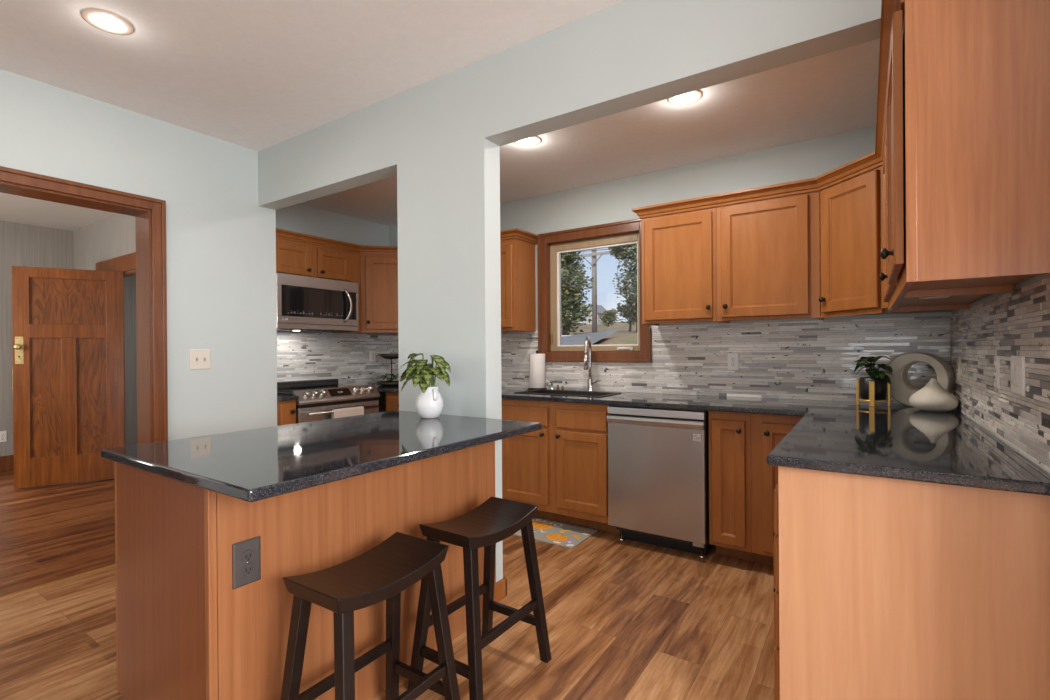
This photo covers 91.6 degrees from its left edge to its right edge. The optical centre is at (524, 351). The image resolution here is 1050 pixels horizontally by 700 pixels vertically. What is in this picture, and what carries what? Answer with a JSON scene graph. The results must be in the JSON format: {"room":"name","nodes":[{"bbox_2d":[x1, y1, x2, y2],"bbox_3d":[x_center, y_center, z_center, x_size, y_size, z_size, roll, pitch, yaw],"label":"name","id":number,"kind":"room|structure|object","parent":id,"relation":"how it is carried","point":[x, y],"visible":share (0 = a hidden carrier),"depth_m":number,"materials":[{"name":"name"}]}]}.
{"room":"kitchen","nodes":[
{"label":"kitchen","id":0,"kind":"room"},
{"bbox_2d":[0,192,116,230],"bbox_3d":[-4.517,-1.427,3.555,3.952,0.080,3.100,0,0,34],"label":"ceiling","id":1,"kind":"structure","parent":0,"point":[13,208],"depth_m":5.15,"materials":[{"name":"white paint"}]},
{"bbox_2d":[0,220,136,455],"bbox_3d":[-5.697,-0.056,5.241,0.100,2.651,4.372,0,0,34],"label":"wall","id":2,"kind":"structure","parent":0,"point":[25,245],"depth_m":5.58,"materials":[{"name":"paint"}]},
{"bbox_2d":[0,431,6,441],"bbox_3d":[-5.525,0.903,5.390,0.011,0.116,0.072,0,0,34],"label":"electrical outlet","id":3,"kind":"object","parent":2,"relation":"attached to","point":[3,434],"visible":1,"depth_m":5.40,"materials":[{"name":"white plastic"}]},
{"bbox_2d":[0,455,13,471],"bbox_3d":[-6.020,1.193,4.641,0.020,0.160,3.000,0,0,34],"label":"baseboard","id":4,"kind":"structure","parent":2,"relation":"attached to","point":[6,462],"depth_m":5.41,"materials":[{"name":"brown wood"}]},
{"bbox_2d":[73,213,135,272],"bbox_3d":[-3.583,-0.071,4.848,3.852,2.651,0.072,0,0,34],"label":"wall","id":5,"kind":"structure","parent":0,"point":[114,236],"depth_m":5.37,"materials":[{"name":"paint"}]},
{"bbox_2d":[12,266,124,488],"bbox_3d":[-4.301,0.234,4.821,0.812,2.028,0.097,0,0,-28],"label":"door","id":6,"kind":"structure","parent":5,"relation":"in","point":[68,370],"depth_m":4.82,"materials":[{"name":"brown wood"}]},
{"bbox_2d":[96,252,135,276],"bbox_3d":[-3.797,0.156,4.977,1.770,2.200,0.100,0,0,34],"label":"trim","id":7,"kind":"structure","parent":5,"relation":"attached to","point":[125,263],"depth_m":5.05,"materials":[{"name":"brown wood"}]},
{"bbox_2d":[0,69,276,439],"bbox_3d":[-3.292,-0.065,1.645,0.194,2.651,5.072,0,0,34],"label":"wall","id":8,"kind":"structure","parent":0,"point":[221,244],"depth_m":3.24,"materials":[{"name":"paint"}]},
{"bbox_2d":[0,564,114,599],"bbox_3d":[-2.718,1.250,2.491,0.044,0.007,1.500,0,0,34],"label":"floor transition strip","id":9,"kind":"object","parent":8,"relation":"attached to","point":[112,565],"depth_m":2.75,"materials":[{"name":"brown wood"}]},
{"bbox_2d":[0,166,167,444],"bbox_3d":[-2.711,0.154,2.502,0.246,2.200,1.664,0,0,34],"label":"trim","id":10,"kind":"structure","parent":8,"relation":"attached to","point":[149,213],"depth_m":3.06,"materials":[{"name":"brown wood"}]},
{"bbox_2d":[190,349,210,369],"bbox_3d":[-2.077,0.052,3.268,0.018,0.128,0.122,0,0,34],"label":"light switch","id":11,"kind":"object","parent":8,"relation":"attached to","point":[199,359],"visible":1,"depth_m":3.27,"materials":[{"name":"beige plastic"}]},
{"bbox_2d":[0,0,623,150],"bbox_3d":[-0.852,-1.444,-0.134,5.854,0.080,5.046,0,0,34],"label":"ceiling","id":12,"kind":"structure","parent":0,"point":[256,75],"depth_m":2.38,"materials":[{"name":"paint"}]},
{"bbox_2d":[81,9,133,34],"bbox_3d":[-1.774,-1.395,2.172,0.176,0.016,0.176,0,0,34],"label":"recessed light","id":13,"kind":"object","parent":12,"relation":"in","point":[106,21],"visible":1,"depth_m":2.16,"materials":[{"name":"beige"}]},
{"bbox_2d":[276,204,389,411],"bbox_3d":[-1.849,-0.030,4.781,0.108,2.545,1.744,0,0,34],"label":"wall","id":14,"kind":"structure","parent":0,"point":[301,356],"depth_m":4.77,"materials":[{"name":"tile"}]},
{"bbox_2d":[276,238,360,332],"bbox_3d":[-1.844,-0.530,4.384,0.347,0.723,0.850,0,0,34],"label":"upper cabinet","id":15,"kind":"object","parent":14,"relation":"attached to","point":[292,257],"visible":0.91,"depth_m":4.30,"materials":[{"name":"brown wood"}]},
{"bbox_2d":[276,273,358,331],"bbox_3d":[-1.829,-0.388,4.322,0.435,0.436,0.760,0,0,34],"label":"microwave","id":16,"kind":"object","parent":15,"relation":"attached to","point":[303,303],"visible":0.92,"depth_m":4.20,"materials":[{"name":"silver metal"}]},
{"bbox_2d":[277,332,389,385],"bbox_3d":[-1.853,0.079,4.683,0.008,0.498,1.576,0,0,34],"label":"backsplash","id":17,"kind":"structure","parent":14,"relation":"attached to","point":[301,356],"depth_m":4.76,"materials":[{"name":"tile"}]},
{"bbox_2d":[370,350,375,361],"bbox_3d":[-1.534,0.049,5.143,0.011,0.116,0.072,0,0,34],"label":"electrical outlet","id":18,"kind":"object","parent":14,"relation":"attached to","point":[372,352],"visible":1,"depth_m":5.14,"materials":[{"name":"white plastic"}]},
{"bbox_2d":[0,470,774,699],"bbox_3d":[-2.052,1.276,1.778,10.000,0.050,6.856,0,0,34],"label":"floor","id":19,"kind":"structure","parent":0,"point":[627,619],"depth_m":2.36,"materials":[{"name":"brown wood"}]},
{"bbox_2d":[277,400,295,425],"bbox_3d":[-1.976,0.804,3.907,0.650,0.882,0.135,0,0,34],"label":"base cabinet","id":20,"kind":"object","parent":19,"relation":"on","point":[286,410],"visible":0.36,"depth_m":3.73,"materials":[{"name":"brown wood"}]},
{"bbox_2d":[277,394,298,400],"bbox_3d":[-1.980,0.347,3.907,0.641,0.031,0.137,0,0,34],"label":"countertop","id":21,"kind":"structure","parent":20,"relation":"on","point":[280,397],"depth_m":3.73,"materials":[{"name":"stone"}]},
{"bbox_2d":[114,441,495,699],"bbox_3d":[-0.791,0.800,2.104,0.712,0.882,1.278,0,0,34],"label":"base cabinet","id":22,"kind":"object","parent":19,"relation":"on","point":[183,632],"visible":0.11,"depth_m":1.60,"materials":[{"name":"brown wood"}]},
{"bbox_2d":[232,536,260,589],"bbox_3d":[-0.792,0.602,1.455,0.011,0.126,0.078,0,0,34],"label":"electrical outlet","id":23,"kind":"object","parent":22,"relation":"attached to","point":[246,555],"visible":1,"depth_m":1.45,"materials":[{"name":"grey plastic"}]},
{"bbox_2d":[242,550,253,561],"bbox_3d":[-0.789,0.583,1.453,0.003,0.033,0.033,0,0,34],"label":"receptacle","id":24,"kind":"object","parent":23,"relation":"attached to","point":[247,555],"depth_m":1.45,"materials":[{"name":"black plastic"}]},
{"bbox_2d":[242,563,253,575],"bbox_3d":[-0.789,0.622,1.454,0.003,0.033,0.033,0,0,34],"label":"receptacle","id":25,"kind":"object","parent":23,"relation":"attached to","point":[247,568],"depth_m":1.45,"materials":[{"name":"black plastic"}]},
{"bbox_2d":[101,410,541,501],"bbox_3d":[-0.682,0.342,2.011,0.953,0.031,1.309,0,0,34],"label":"countertop","id":26,"kind":"structure","parent":22,"relation":"on","point":[252,465],"depth_m":1.70,"materials":[{"name":"stone"}]},
{"bbox_2d":[415,386,442,418],"bbox_3d":[-0.466,0.247,2.486,0.134,0.154,0.136,-1,0,-36],"label":"pitcher vase","id":27,"kind":"object","parent":26,"relation":"on","point":[429,404],"visible":0.84,"depth_m":2.44,"materials":[{"name":"white ceramic"}]},
{"bbox_2d":[399,353,450,392],"bbox_3d":[-0.500,0.158,2.465,0.310,0.296,0.201,0,0,34],"label":"variegated plant","id":28,"kind":"object","parent":27,"relation":"in","point":[422,373],"visible":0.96,"depth_m":2.41,"materials":[{"name":"green plant"}]},
{"bbox_2d":[277,379,379,422],"bbox_3d":[-1.706,0.750,4.271,0.682,0.985,0.756,0,0,34],"label":"range","id":29,"kind":"object","parent":19,"relation":"on","point":[317,400],"visible":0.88,"depth_m":4.13,"materials":[{"name":"silver metal"}]},
{"bbox_2d":[277,385,347,394],"bbox_3d":[-1.753,0.326,4.299,0.540,0.020,0.748,0,0,34],"label":"cooktop","id":30,"kind":"object","parent":29,"relation":"in","point":[293,389],"depth_m":4.24,"materials":[{"name":"grey glass"}]},
{"bbox_2d":[331,406,363,418],"bbox_3d":[-1.423,0.547,4.103,0.036,0.186,0.285,0,0,34],"label":"dish towel","id":31,"kind":"object","parent":29,"relation":"hanging from","point":[352,411],"visible":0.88,"depth_m":4.08,"materials":[{"name":"beige fabric"}]},
{"bbox_2d":[280,532,459,699],"bbox_3d":[-0.457,0.933,1.531,0.337,0.613,0.458,0,0,33],"label":"bar stool","id":32,"kind":"object","parent":19,"relation":"on","point":[381,573],"visible":1,"depth_m":1.51,"materials":[{"name":"brown wood"}]},
{"bbox_2d":[385,392,398,410],"bbox_3d":[-0.568,0.793,4.385,1.222,0.882,0.646,0,0,34],"label":"base cabinet","id":33,"kind":"object","parent":19,"relation":"on","point":[392,399],"visible":0.04,"depth_m":4.42,"materials":[{"name":"brown wood"}]},
{"bbox_2d":[407,496,551,699],"bbox_3d":[-0.164,0.930,1.952,0.337,0.613,0.458,0,0,35],"label":"bar stool","id":34,"kind":"object","parent":19,"relation":"on","point":[495,520],"visible":0.98,"depth_m":1.88,"materials":[{"name":"brown wood"}]},
{"bbox_2d":[513,517,597,548],"bbox_3d":[0.082,1.226,3.538,0.757,0.009,0.366,0,0,34],"label":"floor mat","id":35,"kind":"object","parent":19,"relation":"on","point":[545,530],"visible":0.72,"depth_m":3.43,"materials":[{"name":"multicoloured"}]},
{"bbox_2d":[502,399,619,533],"bbox_3d":[0.321,0.788,3.790,0.914,0.882,0.646,0,0,34],"label":"base cabinet","id":36,"kind":"object","parent":19,"relation":"on","point":[560,468],"visible":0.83,"depth_m":3.50,"materials":[{"name":"brown wood"}]},
{"bbox_2d":[346,383,1049,495],"bbox_3d":[-0.071,0.334,3.267,4.526,0.031,1.947,0,0,34],"label":"countertop","id":37,"kind":"structure","parent":36,"relation":"on","point":[896,441],"depth_m":1.79,"materials":[{"name":"stone"}]},
{"bbox_2d":[377,354,398,385],"bbox_3d":[-1.270,0.174,4.859,0.270,0.300,0.270,0,0,34],"label":"tiered stand","id":38,"kind":"object","parent":37,"relation":"on","point":[386,356],"visible":0.78,"depth_m":4.77,"materials":[{"name":"grey metal"}]},
{"bbox_2d":[377,381,398,385],"bbox_3d":[-1.270,0.306,4.860,0.270,0.036,0.270,0,0,34],"label":"tray","id":39,"kind":"object","parent":38,"relation":"on","point":[392,383],"depth_m":4.75,"materials":[{"name":"grey metal"}]},
{"bbox_2d":[378,373,398,381],"bbox_3d":[-1.259,0.260,4.848,0.268,0.106,0.268,0,0,34],"label":"greenery","id":40,"kind":"object","parent":38,"relation":"on","point":[391,374],"visible":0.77,"depth_m":4.82,"materials":[{"name":"green plant"}]},
{"bbox_2d":[380,354,398,358],"bbox_3d":[-1.272,0.049,4.859,0.210,0.050,0.210,0,0,34],"label":"bowl","id":41,"kind":"object","parent":38,"relation":"on","point":[387,356],"depth_m":4.78,"materials":[{"name":"grey metal"}]},
{"bbox_2d":[528,350,546,389],"bbox_3d":[0.102,0.153,4.217,0.164,0.324,0.164,0,0,34],"label":"paper towel holder","id":42,"kind":"object","parent":37,"relation":"on","point":[537,351],"visible":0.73,"depth_m":4.16,"materials":[{"name":"black metal"}]},
{"bbox_2d":[529,354,544,387],"bbox_3d":[0.102,0.160,4.217,0.132,0.281,0.132,0,0,34],"label":"paper towel roll","id":43,"kind":"object","parent":42,"relation":"on","point":[536,361],"visible":0.98,"depth_m":4.16,"materials":[{"name":"white paper"}]},
{"bbox_2d":[514,389,620,396],"bbox_3d":[0.316,0.412,3.826,0.719,0.205,0.365,0,0,34],"label":"sink","id":44,"kind":"object","parent":37,"relation":"in","point":[543,391],"visible":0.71,"depth_m":3.91,"materials":[{"name":"black"}]},
{"bbox_2d":[523,390,611,395],"bbox_3d":[0.316,0.415,3.826,0.667,0.200,0.317,0,0,34],"label":"basin","id":45,"kind":"object","parent":44,"relation":"in","point":[544,392],"depth_m":3.94,"materials":[{"name":"black"}]},
{"bbox_2d":[583,336,600,391],"bbox_3d":[0.486,0.100,3.912,0.186,0.427,0.129,-1,0,-40],"label":"faucet","id":46,"kind":"object","parent":37,"relation":"on","point":[587,363],"visible":0.95,"depth_m":3.95,"materials":[{"name":"silver metal"}]},
{"bbox_2d":[856,380,890,406],"bbox_3d":[1.957,0.235,2.867,0.138,0.140,0.138,0,0,-6],"label":"plant stand","id":47,"kind":"object","parent":37,"relation":"on","point":[872,402],"visible":0.83,"depth_m":2.81,"materials":[{"name":"gold metal"}]},
{"bbox_2d":[860,377,886,399],"bbox_3d":[1.957,0.208,2.867,0.128,0.120,0.128,0,0,34],"label":"flower pot","id":48,"kind":"object","parent":47,"relation":"on","point":[880,384],"visible":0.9,"depth_m":2.81,"materials":[{"name":"black ceramic"}]},
{"bbox_2d":[854,356,893,383],"bbox_3d":[1.962,0.103,2.874,0.192,0.154,0.206,0,0,34],"label":"potted plant","id":49,"kind":"object","parent":47,"relation":"on","point":[872,371],"visible":0.95,"depth_m":2.84,"materials":[{"name":"green plant"}]},
{"bbox_2d":[885,353,954,406],"bbox_3d":[2.160,0.156,2.803,0.100,0.296,0.296,-1,0,-34],"label":"ring vase","id":50,"kind":"object","parent":37,"relation":"on","point":[902,389],"visible":0.7,"depth_m":2.80,"materials":[{"name":"beige ceramic"}]},
{"bbox_2d":[909,378,958,411],"bbox_3d":[2.089,0.222,2.610,0.198,0.166,0.198,0,0,34],"label":"vase","id":51,"kind":"object","parent":37,"relation":"on","point":[932,397],"visible":1,"depth_m":2.56,"materials":[{"name":"beige ceramic"}]},
{"bbox_2d":[606,405,713,558],"bbox_3d":[0.946,0.786,3.349,0.604,0.878,0.616,0,0,34],"label":"dishwasher","id":52,"kind":"object","parent":19,"relation":"on","point":[658,458],"visible":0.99,"depth_m":3.09,"materials":[{"name":"silver metal"}]},
{"bbox_2d":[709,411,756,561],"bbox_3d":[1.314,0.782,3.125,0.228,0.882,0.646,0,0,34],"label":"base cabinet","id":53,"kind":"object","parent":19,"relation":"on","point":[730,505],"visible":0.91,"depth_m":2.89,"materials":[{"name":"brown wood"}]},
{"bbox_2d":[751,413,802,565],"bbox_3d":[1.715,0.780,2.694,0.916,0.882,0.916,0,0,34],"label":"base cabinet","id":54,"kind":"object","parent":19,"relation":"on","point":[767,430],"visible":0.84,"depth_m":2.78,"materials":[{"name":"brown wood"}]},
{"bbox_2d":[773,466,1049,699],"bbox_3d":[1.145,0.787,1.604,0.662,0.882,0.470,0,0,34],"label":"base cabinet","id":55,"kind":"object","parent":19,"relation":"on","point":[885,588],"visible":0.93,"depth_m":1.39,"materials":[{"name":"brown wood"}]},
{"bbox_2d":[258,0,902,581],"bbox_3d":[-0.196,-0.130,2.548,3.948,2.731,0.126,0,0,34],"label":"wall partition","id":56,"kind":"structure","parent":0,"point":[442,137],"depth_m":2.50,"materials":[{"name":"paint"}]},
{"bbox_2d":[496,577,506,601],"bbox_3d":[-0.389,1.192,2.696,0.625,0.090,0.138,0,0,34],"label":"baseboard","id":57,"kind":"object","parent":56,"relation":"attached to","point":[501,585],"visible":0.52,"depth_m":2.54,"materials":[{"name":"brown wood"}]},
{"bbox_2d":[299,38,879,225],"bbox_3d":[0.050,-1.407,3.463,4.744,0.186,1.684,0,0,34],"label":"ceiling","id":58,"kind":"structure","parent":0,"point":[835,92],"depth_m":3.06,"materials":[{"name":"paint"}]},
{"bbox_2d":[514,136,541,146],"bbox_3d":[0.016,-1.305,3.175,0.176,0.016,0.176,0,0,34],"label":"recessed light","id":59,"kind":"object","parent":58,"relation":"in","point":[533,141],"visible":0.68,"depth_m":3.18,"materials":[{"name":"beige"}]},
{"bbox_2d":[667,90,702,105],"bbox_3d":[0.827,-1.309,2.642,0.176,0.016,0.176,0,0,34],"label":"recessed light","id":60,"kind":"object","parent":58,"relation":"in","point":[691,97],"visible":0.75,"depth_m":2.64,"materials":[{"name":"beige"}]},
{"bbox_2d":[389,126,951,403],"bbox_3d":[0.565,-0.046,4.112,4.664,2.545,0.168,0,0,34],"label":"wall","id":61,"kind":"structure","parent":0,"point":[805,358],"depth_m":3.45,"materials":[{"name":"paint"}]},
{"bbox_2d":[348,254,397,334],"bbox_3d":[-1.334,-0.535,4.918,0.601,0.723,0.601,0,0,34],"label":"upper cabinet","id":62,"kind":"object","parent":61,"relation":"attached to","point":[378,272],"visible":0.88,"depth_m":4.69,"materials":[{"name":"brown wood"}]},
{"bbox_2d":[500,238,535,331],"bbox_3d":[-0.509,-0.533,4.516,1.210,0.738,0.342,0,0,34],"label":"upper cabinet","id":63,"kind":"object","parent":61,"relation":"attached to","point":[517,256],"visible":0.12,"depth_m":4.13,"materials":[{"name":"brown wood"}]},
{"bbox_2d":[276,228,538,254],"bbox_3d":[-0.933,-0.931,4.366,2.126,0.064,0.784,0,0,-2],"label":"crown molding","id":64,"kind":"structure","parent":63,"relation":"attached to","point":[516,233],"depth_m":4.26,"materials":[{"name":"brown wood"}]},
{"bbox_2d":[537,219,651,361],"bbox_3d":[0.564,-0.451,4.097,0.978,1.071,0.190,0,0,34],"label":"window","id":65,"kind":"structure","parent":61,"relation":"in","point":[550,246],"depth_m":4.12,"materials":[{"name":"brown wood"}]},
{"bbox_2d":[390,316,950,403],"bbox_3d":[0.468,0.064,4.082,4.536,0.498,0.008,0,0,34],"label":"backsplash","id":66,"kind":"structure","parent":61,"relation":"attached to","point":[814,359],"depth_m":3.36,"materials":[{"name":"tile"}]},
{"bbox_2d":[641,207,722,325],"bbox_3d":[1.072,-0.549,3.459,0.492,0.723,0.347,0,0,34],"label":"upper cabinet","id":67,"kind":"object","parent":61,"relation":"attached to","point":[679,255],"visible":0.97,"depth_m":3.34,"materials":[{"name":"brown wood"}]},
{"bbox_2d":[632,0,904,218],"bbox_3d":[1.285,-0.943,2.580,0.928,0.064,2.446,0,0,-6],"label":"crown molding","id":68,"kind":"structure","parent":67,"relation":"attached to","point":[873,160],"depth_m":2.76,"materials":[{"name":"brown wood"}]},
{"bbox_2d":[727,353,738,369],"bbox_3d":[1.405,0.070,3.443,0.072,0.116,0.011,0,0,34],"label":"electrical outlet","id":69,"kind":"object","parent":61,"relation":"attached to","point":[732,358],"visible":1,"depth_m":3.44,"materials":[{"name":"white plastic"}]},
{"bbox_2d":[716,191,823,322],"bbox_3d":[1.513,-0.552,3.165,0.566,0.723,0.347,0,0,34],"label":"upper cabinet","id":70,"kind":"object","parent":61,"relation":"attached to","point":[768,250],"visible":0.98,"depth_m":3.04,"materials":[{"name":"brown wood"}]},
{"bbox_2d":[819,165,955,317],"bbox_3d":[1.927,-0.554,2.735,0.608,0.723,0.601,0,0,34],"label":"upper cabinet","id":71,"kind":"object","parent":61,"relation":"attached to","point":[851,210],"visible":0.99,"depth_m":2.68,"materials":[{"name":"brown wood"}]},
{"bbox_2d":[890,356,898,362],"bbox_3d":[2.152,0.082,2.943,0.072,0.116,0.011,0,0,34],"label":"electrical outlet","id":72,"kind":"object","parent":61,"relation":"attached to","point":[892,358],"visible":0.02,"depth_m":2.96,"materials":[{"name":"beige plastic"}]},
{"bbox_2d":[951,273,1049,475],"bbox_3d":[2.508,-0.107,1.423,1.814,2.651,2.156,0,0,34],"label":"wall","id":73,"kind":"structure","parent":0,"point":[1016,323],"depth_m":1.66,"materials":[{"name":"tile"}]},
{"bbox_2d":[879,122,1011,311],"bbox_3d":[1.635,-0.550,2.065,0.347,0.723,0.833,0,0,34],"label":"upper cabinet","id":74,"kind":"object","parent":73,"relation":"attached to","point":[895,304],"visible":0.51,"depth_m":2.18,"materials":[{"name":"brown wood"}]},
{"bbox_2d":[920,296,949,298],"bbox_3d":[1.448,-0.199,1.797,0.090,0.017,0.120,0,0,34],"label":"light","id":75,"kind":"object","parent":74,"relation":"attached to","point":[940,296],"visible":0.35,"depth_m":1.81,"materials":[{"name":"white plastic"}]},
{"bbox_2d":[957,356,960,379],"bbox_3d":[2.164,0.083,2.547,0.011,0.116,0.072,0,0,34],"label":"electrical outlet","id":76,"kind":"object","parent":73,"relation":"attached to","point":[958,357],"visible":1,"depth_m":2.52,"materials":[{"name":"beige plastic"}]},
{"bbox_2d":[880,0,1049,297],"bbox_3d":[1.241,-0.554,1.483,0.354,0.747,0.570,0,0,34],"label":"upper cabinet","id":77,"kind":"object","parent":73,"relation":"attached to","point":[968,95],"visible":1,"depth_m":1.25,"materials":[{"name":"brown wood"}]},
{"bbox_2d":[993,356,1000,388],"bbox_3d":[1.666,0.074,1.804,0.011,0.116,0.072,0,0,34],"label":"electrical outlet","id":78,"kind":"object","parent":73,"relation":"attached to","point":[997,381],"visible":1,"depth_m":1.78,"materials":[{"name":"white plastic"}]},
{"bbox_2d":[1010,356,1024,396],"bbox_3d":[1.502,0.073,1.558,0.010,0.118,0.150,0,0,34],"label":"light switch","id":79,"kind":"object","parent":73,"relation":"attached to","point":[1017,363],"visible":1,"depth_m":1.53,"materials":[{"name":"white plastic"}]},
{"label":"outside","id":80,"kind":"structure","parent":0,"visible":0},
{"bbox_2d":[561,321,637,344],"bbox_3d":[10.827,-2.653,43.156,90.000,8.282,76.000,0,0,34],"label":"ground","id":81,"kind":"structure","parent":80,"point":[622,336],"depth_m":22.67,"materials":[{"name":"beige soil"}]},
{"bbox_2d":[561,251,593,334],"bbox_3d":[1.496,-3.047,18.283,2.070,5.364,2.007,0,0,21],"label":"deciduous tree","id":82,"kind":"object","parent":81,"relation":"on","point":[571,288],"visible":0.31,"depth_m":17.93,"materials":[{"name":"green plant"}]},
{"bbox_2d":[561,329,619,344],"bbox_3d":[-8.004,-0.153,20.401,24.000,0.850,3.000,0,0,34],"label":"road","id":83,"kind":"structure","parent":81,"relation":"on","point":[579,339],"depth_m":14.44,"materials":[{"name":"grey asphalt"}]},
{"bbox_2d":[583,304,607,323],"bbox_3d":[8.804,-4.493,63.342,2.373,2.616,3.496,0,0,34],"label":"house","id":84,"kind":"structure","parent":81,"relation":"on","point":[600,309],"depth_m":62.21,"materials":[{"name":"grey"}]},
{"bbox_2d":[579,248,612,332],"bbox_3d":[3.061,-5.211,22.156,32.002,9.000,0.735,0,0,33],"label":"utility pole","id":85,"kind":"object","parent":81,"relation":"on","point":[594,253],"visible":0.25,"depth_m":21.95,"materials":[{"name":"white wood"}]},
{"bbox_2d":[599,308,618,326],"bbox_3d":[6.728,-2.678,41.195,1.510,1.607,1.617,-1,0,-40],"label":"bush","id":86,"kind":"object","parent":81,"relation":"on","point":[609,316],"visible":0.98,"depth_m":40.95,"materials":[{"name":"green plant"}]},
{"bbox_2d":[608,244,637,331],"bbox_3d":[4.300,-3.416,18.775,2.726,5.593,2.595,0,0,-8],"label":"deciduous tree","id":87,"kind":"object","parent":81,"relation":"on","point":[620,252],"visible":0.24,"depth_m":18.75,"materials":[{"name":"green plant"}]},
{"bbox_2d":[612,295,636,331],"bbox_3d":[4.690,-1.722,21.489,2.082,1.988,1.412,0,0,15],"label":"deciduous tree","id":88,"kind":"object","parent":81,"relation":"on","point":[630,310],"visible":0.49,"depth_m":21.49,"materials":[{"name":"green plant"}]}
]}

